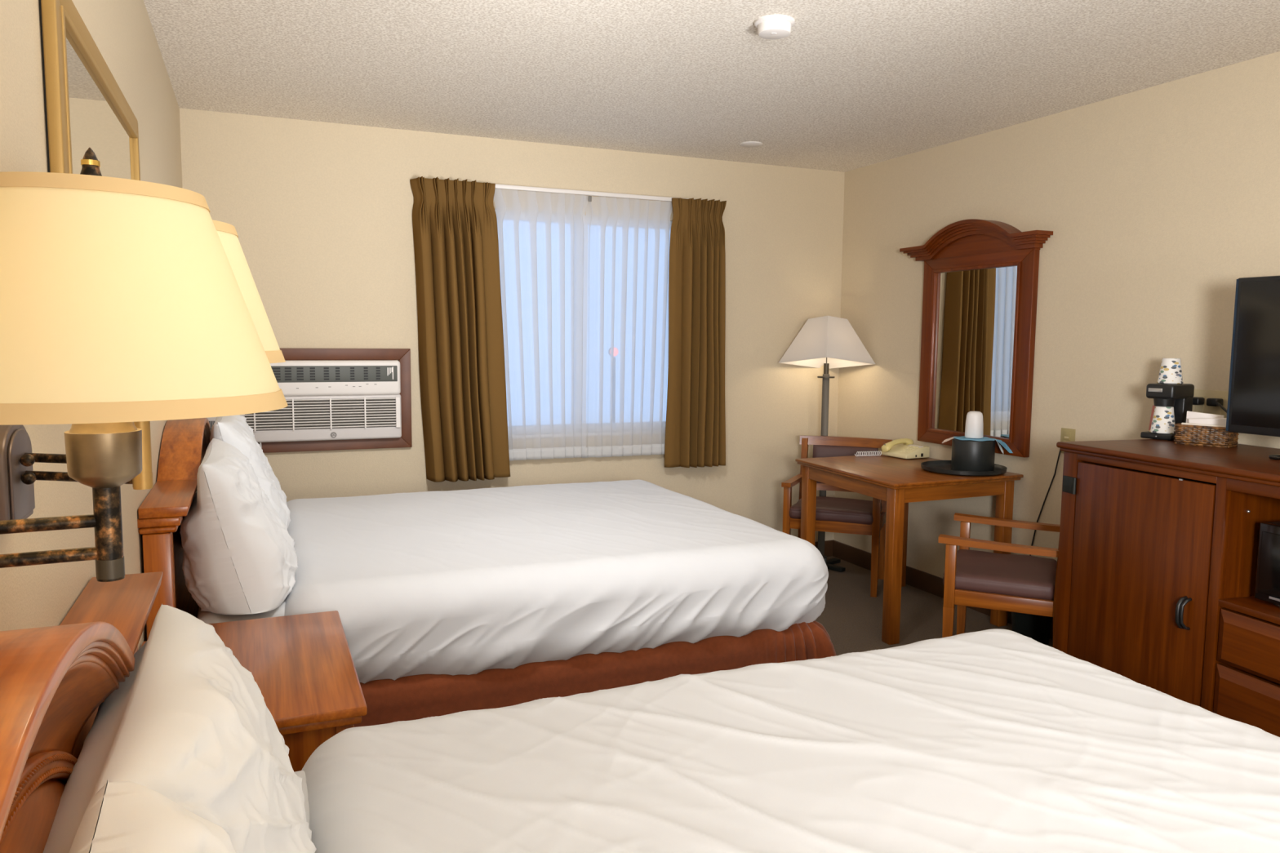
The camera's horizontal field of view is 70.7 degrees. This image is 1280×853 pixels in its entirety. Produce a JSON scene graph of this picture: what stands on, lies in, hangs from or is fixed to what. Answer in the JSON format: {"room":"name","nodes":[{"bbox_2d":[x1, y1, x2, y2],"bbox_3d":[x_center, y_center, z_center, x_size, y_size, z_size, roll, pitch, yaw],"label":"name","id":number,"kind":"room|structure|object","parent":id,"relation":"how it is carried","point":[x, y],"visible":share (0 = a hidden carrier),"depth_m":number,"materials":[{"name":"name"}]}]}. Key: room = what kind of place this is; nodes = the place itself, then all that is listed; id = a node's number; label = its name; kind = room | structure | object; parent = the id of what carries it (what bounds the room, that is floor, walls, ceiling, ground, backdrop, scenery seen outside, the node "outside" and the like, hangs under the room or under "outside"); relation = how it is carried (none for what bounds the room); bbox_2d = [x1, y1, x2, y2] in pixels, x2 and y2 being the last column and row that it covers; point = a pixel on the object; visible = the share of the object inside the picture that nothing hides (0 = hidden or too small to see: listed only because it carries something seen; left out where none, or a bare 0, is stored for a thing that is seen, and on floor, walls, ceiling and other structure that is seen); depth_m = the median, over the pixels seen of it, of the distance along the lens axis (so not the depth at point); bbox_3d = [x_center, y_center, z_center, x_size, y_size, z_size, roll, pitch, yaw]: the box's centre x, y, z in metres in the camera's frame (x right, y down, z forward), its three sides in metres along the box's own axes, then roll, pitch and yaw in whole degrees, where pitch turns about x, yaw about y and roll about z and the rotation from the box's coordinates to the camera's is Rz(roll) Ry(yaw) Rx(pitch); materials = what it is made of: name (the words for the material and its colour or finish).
{"room":"hotel room","nodes":[
{"label":"hotel room","id":0,"kind":"room"},
{"bbox_2d":[0,0,182,649],"bbox_3d":[-0.630,0.105,0.620,0.100,2.440,8.009,-2,6,-23],"label":"wall","id":1,"kind":"structure","parent":0,"point":[35,596],"depth_m":1.44,"materials":[{"name":"paint"}]},
{"bbox_2d":[39,0,140,180],"bbox_3d":[-1.127,-0.456,1.915,0.026,0.610,1.092,-2,6,-23],"label":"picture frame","id":2,"kind":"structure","parent":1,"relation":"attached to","point":[86,107],"depth_m":1.60,"materials":[{"name":"gold metal"}]},
{"bbox_2d":[0,219,285,520],"bbox_3d":[-0.584,-0.074,1.043,0.324,0.387,0.319,-2,6,-23],"label":"wall lamp","id":3,"kind":"object","parent":1,"relation":"attached to","point":[17,475],"visible":0.3,"depth_m":1.05,"materials":[{"name":"fabric"}]},
{"bbox_2d":[0,146,288,582],"bbox_3d":[-0.459,-0.030,0.740,0.316,0.390,0.286,-2,6,-23],"label":"wall lamp","id":4,"kind":"object","parent":1,"relation":"attached to","point":[122,304],"visible":1,"depth_m":0.66,"materials":[{"name":"fabric"}]},
{"bbox_2d":[179,107,844,542],"bbox_3d":[-0.468,-0.326,5.094,3.911,2.440,0.140,-2,6,-23],"label":"wall","id":5,"kind":"structure","parent":0,"point":[320,213],"depth_m":4.75,"materials":[{"name":"paint"}]},
{"bbox_2d":[207,348,412,453],"bbox_3d":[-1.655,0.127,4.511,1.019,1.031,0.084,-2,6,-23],"label":"air conditioner","id":6,"kind":"object","parent":5,"relation":"attached to","point":[336,398],"visible":0.76,"depth_m":4.52,"materials":[{"name":"white plastic"}]},
{"bbox_2d":[271,365,397,382],"bbox_3d":[-1.632,-0.258,4.442,0.855,0.081,0.006,-2,6,-23],"label":"air vent","id":7,"kind":"object","parent":6,"relation":"attached to","point":[282,374],"depth_m":4.49,"materials":[{"name":"white plastic"}]},
{"bbox_2d":[495,183,708,201],"bbox_3d":[-0.328,-1.258,4.936,1.700,0.059,0.088,-2,6,-23],"label":"curtain rod","id":8,"kind":"object","parent":5,"relation":"attached to","point":[591,193],"visible":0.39,"depth_m":4.92,"materials":[{"name":"white plastic"}]},
{"bbox_2d":[409,176,510,482],"bbox_3d":[-0.922,-0.490,4.689,0.503,1.547,0.141,-1,6,-15],"label":"drape","id":9,"kind":"object","parent":8,"relation":"hanging from","point":[462,366],"visible":1,"depth_m":4.67,"materials":[{"name":"fabric"}]},
{"bbox_2d":[493,188,588,460],"bbox_3d":[-0.539,-0.539,4.916,0.542,1.445,0.027,-2,6,-23],"label":"sheer curtain","id":10,"kind":"object","parent":8,"relation":"hanging from","point":[543,236],"visible":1,"depth_m":4.92,"materials":[{"name":"fabric"}]},
{"bbox_2d":[582,196,672,457],"bbox_3d":[-0.069,-0.553,5.120,0.549,1.450,0.027,-2,6,-23],"label":"sheer curtain","id":11,"kind":"object","parent":8,"relation":"hanging from","point":[628,240],"visible":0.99,"depth_m":5.11,"materials":[{"name":"fabric"}]},
{"bbox_2d":[664,197,726,467],"bbox_3d":[0.353,-0.532,5.235,0.409,1.538,0.128,-3,7,-33],"label":"drape","id":12,"kind":"object","parent":8,"relation":"hanging from","point":[695,424],"visible":1,"depth_m":5.21,"materials":[{"name":"fabric"}]},
{"bbox_2d":[814,540,832,556],"bbox_3d":[-0.448,0.844,5.136,3.683,0.105,0.014,-2,6,-23],"label":"baseboard","id":13,"kind":"structure","parent":5,"relation":"attached to","point":[828,544],"depth_m":5.83,"materials":[{"name":"brown wood"}]},
{"bbox_2d":[143,0,1279,172],"bbox_3d":[1.127,-1.217,1.258,3.911,0.100,8.249,-2,6,-23],"label":"ceiling","id":14,"kind":"structure","parent":0,"point":[853,84],"depth_m":3.44,"materials":[{"name":"white paint"}]},
{"bbox_2d":[740,141,762,147],"bbox_3d":[0.598,-1.514,4.847,0.120,0.009,0.120,-2,6,-23],"label":"cap","id":15,"kind":"object","parent":14,"relation":"attached to","point":[748,144],"visible":1,"depth_m":4.82,"materials":[{"name":"white plastic"}]},
{"bbox_2d":[754,14,795,39],"bbox_3d":[0.445,-1.317,2.989,0.132,0.046,0.132,-2,6,-23],"label":"smoke detector","id":16,"kind":"object","parent":14,"relation":"attached to","point":[770,26],"visible":1,"depth_m":2.95,"materials":[{"name":"white plastic"}]},
{"bbox_2d":[815,555,1053,655],"bbox_3d":[1.105,1.311,1.503,3.911,0.100,8.249,-2,6,-23],"label":"floor","id":17,"kind":"structure","parent":0,"point":[852,619],"depth_m":4.60,"materials":[{"name":"carpet"}]},
{"bbox_2d":[0,571,163,852],"bbox_3d":[-0.588,0.759,0.846,0.128,1.097,1.900,-2,6,-23],"label":"headboard","id":18,"kind":"object","parent":17,"relation":"on","point":[55,681],"visible":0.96,"depth_m":0.98,"materials":[{"name":"brown wood"}]},
{"bbox_2d":[137,417,210,640],"bbox_3d":[-1.609,0.518,3.241,0.128,1.097,1.900,-2,6,-23],"label":"headboard","id":19,"kind":"object","parent":17,"relation":"on","point":[184,443],"visible":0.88,"depth_m":2.65,"materials":[{"name":"brown wood"}]},
{"bbox_2d":[141,610,367,772],"bbox_3d":[-0.946,0.870,2.184,0.484,0.612,0.730,-2,6,-23],"label":"nightstand","id":20,"kind":"object","parent":17,"relation":"on","point":[302,666],"visible":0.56,"depth_m":2.10,"materials":[{"name":"brown wood"}]},
{"bbox_2d":[196,479,836,727],"bbox_3d":[-0.543,0.694,3.693,2.217,0.657,1.983,-2,6,-23],"label":"bed","id":21,"kind":"object","parent":17,"relation":"on","point":[446,602],"visible":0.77,"depth_m":3.03,"materials":[{"name":"white fabric"}]},
{"bbox_2d":[179,438,297,614],"bbox_3d":[-1.252,0.284,2.835,0.331,0.432,0.705,-2,6,-23],"label":"pillow","id":22,"kind":"object","parent":21,"relation":"on","point":[240,557],"visible":0.98,"depth_m":2.55,"materials":[{"name":"white fabric"}]},
{"bbox_2d":[209,414,290,528],"bbox_3d":[-1.529,0.191,3.516,0.309,0.482,0.670,-2,6,-23],"label":"pillow","id":23,"kind":"object","parent":21,"relation":"on","point":[233,430],"visible":0.44,"depth_m":3.32,"materials":[{"name":"white fabric"}]},
{"bbox_2d":[294,628,1279,852],"bbox_3d":[0.426,0.932,1.288,2.108,0.660,1.981,-2,6,-23],"label":"bed","id":24,"kind":"object","parent":17,"relation":"on","point":[996,740],"visible":0.96,"depth_m":1.54,"materials":[{"name":"white fabric"}]},
{"bbox_2d":[69,780,236,852],"bbox_3d":[-0.309,0.543,0.600,0.319,0.362,0.660,-2,6,-23],"label":"pillow","id":25,"kind":"object","parent":24,"relation":"on","point":[123,816],"visible":1,"depth_m":0.79,"materials":[{"name":"white fabric"}]},
{"bbox_2d":[43,604,316,852],"bbox_3d":[-0.597,0.493,1.225,0.287,0.337,0.700,-2,6,-23],"label":"pillow","id":26,"kind":"object","parent":24,"relation":"on","point":[191,726],"visible":0.84,"depth_m":1.11,"materials":[{"name":"white fabric"}]},
{"bbox_2d":[777,315,875,572],"bbox_3d":[1.122,0.099,5.499,0.405,1.534,0.410,-3,7,-34],"label":"floor lamp","id":27,"kind":"object","parent":17,"relation":"on","point":[830,342],"visible":0.7,"depth_m":5.40,"materials":[{"name":"white fabric"}]},
{"bbox_2d":[823,363,829,373],"bbox_3d":[1.126,-0.342,5.457,0.032,0.080,0.032,-2,6,-23],"label":"socket","id":28,"kind":"object","parent":27,"relation":"attached to","point":[826,366],"depth_m":5.44,"materials":[{"name":"grey metal"}]},
{"bbox_2d":[781,435,892,597],"bbox_3d":[1.135,0.493,5.192,0.542,0.820,0.526,3,6,21],"label":"armchair","id":29,"kind":"object","parent":17,"relation":"on","point":[833,514],"visible":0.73,"depth_m":5.06,"materials":[{"name":"brown wood"}]},
{"bbox_2d":[789,496,881,524],"bbox_3d":[1.117,0.473,5.144,0.474,0.085,0.408,3,6,21],"label":"seat cushion","id":30,"kind":"object","parent":29,"relation":"on","point":[829,510],"depth_m":4.98,"materials":[{"name":"brown leather"}]},
{"bbox_2d":[795,454,1023,644],"bbox_3d":[1.322,0.581,4.638,0.787,0.755,0.893,-2,6,-23],"label":"desk","id":31,"kind":"object","parent":17,"relation":"on","point":[898,482],"visible":0.85,"depth_m":4.32,"materials":[{"name":"brown wood"}]},
{"bbox_2d":[854,438,929,458],"bbox_3d":[1.393,0.122,4.966,0.347,0.094,0.231,-2,6,-27],"label":"telephone","id":32,"kind":"object","parent":31,"relation":"on","point":[904,448],"visible":1,"depth_m":4.98,"materials":[{"name":"beige plastic"}]},
{"bbox_2d":[920,460,1007,476],"bbox_3d":[1.598,0.206,4.463,0.402,0.026,0.402,-2,6,-23],"label":"serving tray","id":33,"kind":"object","parent":31,"relation":"on","point":[943,467],"visible":0.61,"depth_m":4.37,"materials":[{"name":"black plastic"}]},
{"bbox_2d":[951,438,995,471],"bbox_3d":[1.643,0.140,4.454,0.200,0.156,0.200,-2,6,-23],"label":"ice bucket","id":34,"kind":"object","parent":33,"relation":"on","point":[966,455],"visible":0.79,"depth_m":4.37,"materials":[{"name":"black plastic"}]},
{"bbox_2d":[942,435,1013,455],"bbox_3d":[1.668,0.096,4.450,0.301,0.078,0.219,-2,6,-23],"label":"liner","id":35,"kind":"object","parent":34,"relation":"on","point":[1003,444],"visible":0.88,"depth_m":4.42,"materials":[{"name":"blue plastic"}]},
{"bbox_2d":[964,411,983,438],"bbox_3d":[1.644,-0.010,4.442,0.086,0.131,0.087,-2,6,-23],"label":"cup","id":36,"kind":"object","parent":35,"relation":"on","point":[974,428],"visible":1,"depth_m":4.41,"materials":[{"name":"white plastic"}]},
{"bbox_2d":[937,512,1060,648],"bbox_3d":[1.541,0.620,3.758,0.514,0.850,0.562,3,6,26],"label":"armchair","id":37,"kind":"object","parent":17,"relation":"on","point":[1012,583],"visible":0.78,"depth_m":3.59,"materials":[{"name":"brown wood"}]},
{"bbox_2d":[942,549,1057,599],"bbox_3d":[1.512,0.609,3.772,0.428,0.085,0.494,3,6,26],"label":"seat cushion","id":38,"kind":"object","parent":37,"relation":"on","point":[1020,577],"depth_m":3.60,"materials":[{"name":"brown leather"}]},
{"bbox_2d":[1011,599,1053,645],"bbox_3d":[1.825,0.876,4.207,0.206,0.258,0.206,-2,6,-23],"label":"waste bin","id":39,"kind":"object","parent":17,"relation":"on","point":[1037,628],"visible":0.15,"depth_m":4.14,"materials":[{"name":"black plastic"}]},
{"bbox_2d":[1053,439,1279,737],"bbox_3d":[2.049,0.629,2.796,0.661,1.025,1.462,-1,6,-17],"label":"base cabinet","id":40,"kind":"object","parent":17,"relation":"on","point":[1158,544],"visible":0.8,"depth_m":2.91,"materials":[{"name":"brown wood"}]},
{"bbox_2d":[1056,439,1279,483],"bbox_3d":[2.062,0.130,2.750,0.642,0.022,1.462,-1,6,-17],"label":"countertop","id":41,"kind":"structure","parent":40,"relation":"on","point":[1249,461],"depth_m":3.01,"materials":[{"name":"brown wood"}]},
{"bbox_2d":[1140,383,1194,440],"bbox_3d":[2.042,-0.059,3.491,0.166,0.212,0.120,-3,7,-33],"label":"coffee maker","id":42,"kind":"object","parent":41,"relation":"on","point":[1178,396],"visible":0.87,"depth_m":3.45,"materials":[{"name":"black plastic"}]},
{"bbox_2d":[1148,405,1155,430],"bbox_3d":[2.008,-0.032,3.528,0.012,0.101,0.032,-2,6,-23],"label":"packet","id":43,"kind":"object","parent":42,"relation":"in","point":[1153,406],"visible":0.39,"depth_m":3.53,"materials":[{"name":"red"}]},
{"bbox_2d":[1149,405,1175,434],"bbox_3d":[2.010,-0.026,3.466,0.089,0.101,0.089,-2,6,-23],"label":"paper cup","id":44,"kind":"object","parent":42,"relation":"on","point":[1163,418],"visible":0.91,"depth_m":3.44,"materials":[{"name":"white paper"}]},
{"bbox_2d":[1153,398,1175,406],"bbox_3d":[2.012,-0.097,3.465,0.076,0.035,0.076,-3,7,-33],"label":"basket","id":45,"kind":"object","parent":42,"relation":"on","point":[1157,402],"depth_m":3.44,"materials":[{"name":"black plastic"}]},
{"bbox_2d":[1156,358,1183,383],"bbox_3d":[2.041,-0.214,3.472,0.089,0.096,0.089,-2,6,-23],"label":"paper cup","id":46,"kind":"object","parent":42,"relation":"on","point":[1171,370],"visible":1,"depth_m":3.44,"materials":[{"name":"white paper"}]},
{"bbox_2d":[1173,423,1238,448],"bbox_3d":[2.059,0.030,3.283,0.117,0.073,0.180,-4,7,-41],"label":"wicker basket","id":47,"kind":"object","parent":41,"relation":"on","point":[1231,441],"visible":0.86,"depth_m":3.24,"materials":[{"name":"brown wicker"}]},
{"bbox_2d":[1181,422,1225,444],"bbox_3d":[2.032,0.026,3.258,0.022,0.072,0.141,-4,7,-41],"label":"paper packet","id":48,"kind":"object","parent":47,"relation":"in","point":[1189,424],"visible":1,"depth_m":3.26,"materials":[{"name":"beige paper"}]},
{"bbox_2d":[1186,411,1224,422],"bbox_3d":[2.060,-0.002,3.297,0.024,0.102,0.126,-4,7,-41],"label":"paper packet","id":49,"kind":"object","parent":47,"relation":"in","point":[1190,415],"visible":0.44,"depth_m":3.30,"materials":[{"name":"white paper"}]},
{"bbox_2d":[1188,417,1227,437],"bbox_3d":[2.056,0.007,3.262,0.025,0.084,0.131,-4,7,-41],"label":"paper packet","id":50,"kind":"object","parent":47,"relation":"in","point":[1212,421],"visible":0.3,"depth_m":3.25,"materials":[{"name":"white paper"}]},
{"bbox_2d":[1225,275,1279,459],"bbox_3d":[2.219,-0.163,2.621,0.200,0.586,0.978,-2,6,-23],"label":"television","id":51,"kind":"object","parent":41,"relation":"on","point":[1253,407],"visible":1,"depth_m":2.98,"materials":[{"name":"black plastic"}]},
{"bbox_2d":[1217,595,1279,625],"bbox_3d":[2.152,0.562,2.503,0.608,0.020,0.698,-1,6,-17],"label":"niche shelf","id":52,"kind":"object","parent":40,"relation":"attached to","point":[1251,606],"depth_m":2.68,"materials":[{"name":"brown wood"}]},
{"bbox_2d":[1254,521,1279,605],"bbox_3d":[2.075,0.426,2.530,0.388,0.245,0.470,-1,6,-17],"label":"microwave","id":53,"kind":"object","parent":40,"relation":"on","point":[1268,571],"visible":1,"depth_m":2.67,"materials":[{"name":"black plastic"}]},
{"bbox_2d":[833,51,1279,577],"bbox_3d":[2.878,-0.008,2.105,0.100,2.440,8.009,-2,6,-23],"label":"wall","id":54,"kind":"structure","parent":0,"point":[1155,201],"depth_m":4.02,"materials":[{"name":"paint"}]},
{"bbox_2d":[832,540,1053,639],"bbox_3d":[2.815,1.156,2.195,0.014,0.105,8.009,-2,6,-23],"label":"baseboard","id":55,"kind":"structure","parent":54,"relation":"attached to","point":[926,582],"depth_m":5.14,"materials":[{"name":"brown wood"}]},
{"bbox_2d":[899,218,1053,457],"bbox_3d":[1.676,-0.468,4.649,0.101,1.165,0.962,-2,6,-23],"label":"wall mirror","id":56,"kind":"object","parent":54,"relation":"attached to","point":[980,277],"visible":0.99,"depth_m":4.59,"materials":[{"name":"brown wood"}]},
{"bbox_2d":[1029,449,1061,555],"bbox_3d":[1.907,0.477,4.270,0.018,0.801,0.161,-2,6,-23],"label":"cable","id":57,"kind":"object","parent":54,"relation":"attached to","point":[1060,450],"visible":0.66,"depth_m":4.25,"materials":[{"name":"black plastic"}]},
{"bbox_2d":[1060,427,1075,453],"bbox_3d":[1.958,0.067,4.139,0.012,0.115,0.076,-2,6,-23],"label":"wall outlet","id":58,"kind":"object","parent":54,"relation":"attached to","point":[1067,434],"visible":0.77,"depth_m":4.13,"materials":[{"name":"beige plastic"}]},
{"bbox_2d":[1063,431,1071,441],"bbox_3d":[1.958,0.064,4.138,0.004,0.080,0.040,-2,6,-23],"label":"socket","id":59,"kind":"object","parent":58,"relation":"attached to","point":[1067,435],"depth_m":4.13,"materials":[{"name":"beige plastic"}]},
{"bbox_2d":[1191,389,1228,417],"bbox_3d":[2.236,-0.074,3.477,0.009,0.127,0.227,-2,6,-23],"label":"wall outlet","id":60,"kind":"object","parent":54,"relation":"attached to","point":[1206,394],"visible":0.34,"depth_m":3.51,"materials":[{"name":"beige plastic"}]},
{"bbox_2d":[1192,396,1204,404],"bbox_3d":[2.174,-0.038,3.541,0.054,0.153,0.083,-2,6,-23],"label":"plug","id":61,"kind":"object","parent":60,"relation":"attached to","point":[1196,400],"visible":0.49,"depth_m":3.52,"materials":[{"name":"black plastic"}]},
{"bbox_2d":[1195,395,1204,413],"bbox_3d":[2.201,-0.082,3.551,0.004,0.078,0.034,-2,6,-23],"label":"socket","id":62,"kind":"object","parent":60,"relation":"attached to","point":[1198,408],"depth_m":3.55,"materials":[{"name":"beige"}]},
{"bbox_2d":[1206,398,1226,413],"bbox_3d":[2.194,-0.077,3.330,0.052,0.078,0.340,1,6,6],"label":"plug","id":63,"kind":"object","parent":60,"relation":"attached to","point":[1210,402],"visible":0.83,"depth_m":3.45,"materials":[{"name":"black plastic"}]},
{"bbox_2d":[1212,396,1222,414],"bbox_3d":[2.229,-0.076,3.486,0.004,0.078,0.034,-2,6,-23],"label":"socket","id":64,"kind":"object","parent":60,"relation":"attached to","point":[1215,410],"depth_m":3.48,"materials":[{"name":"beige"}]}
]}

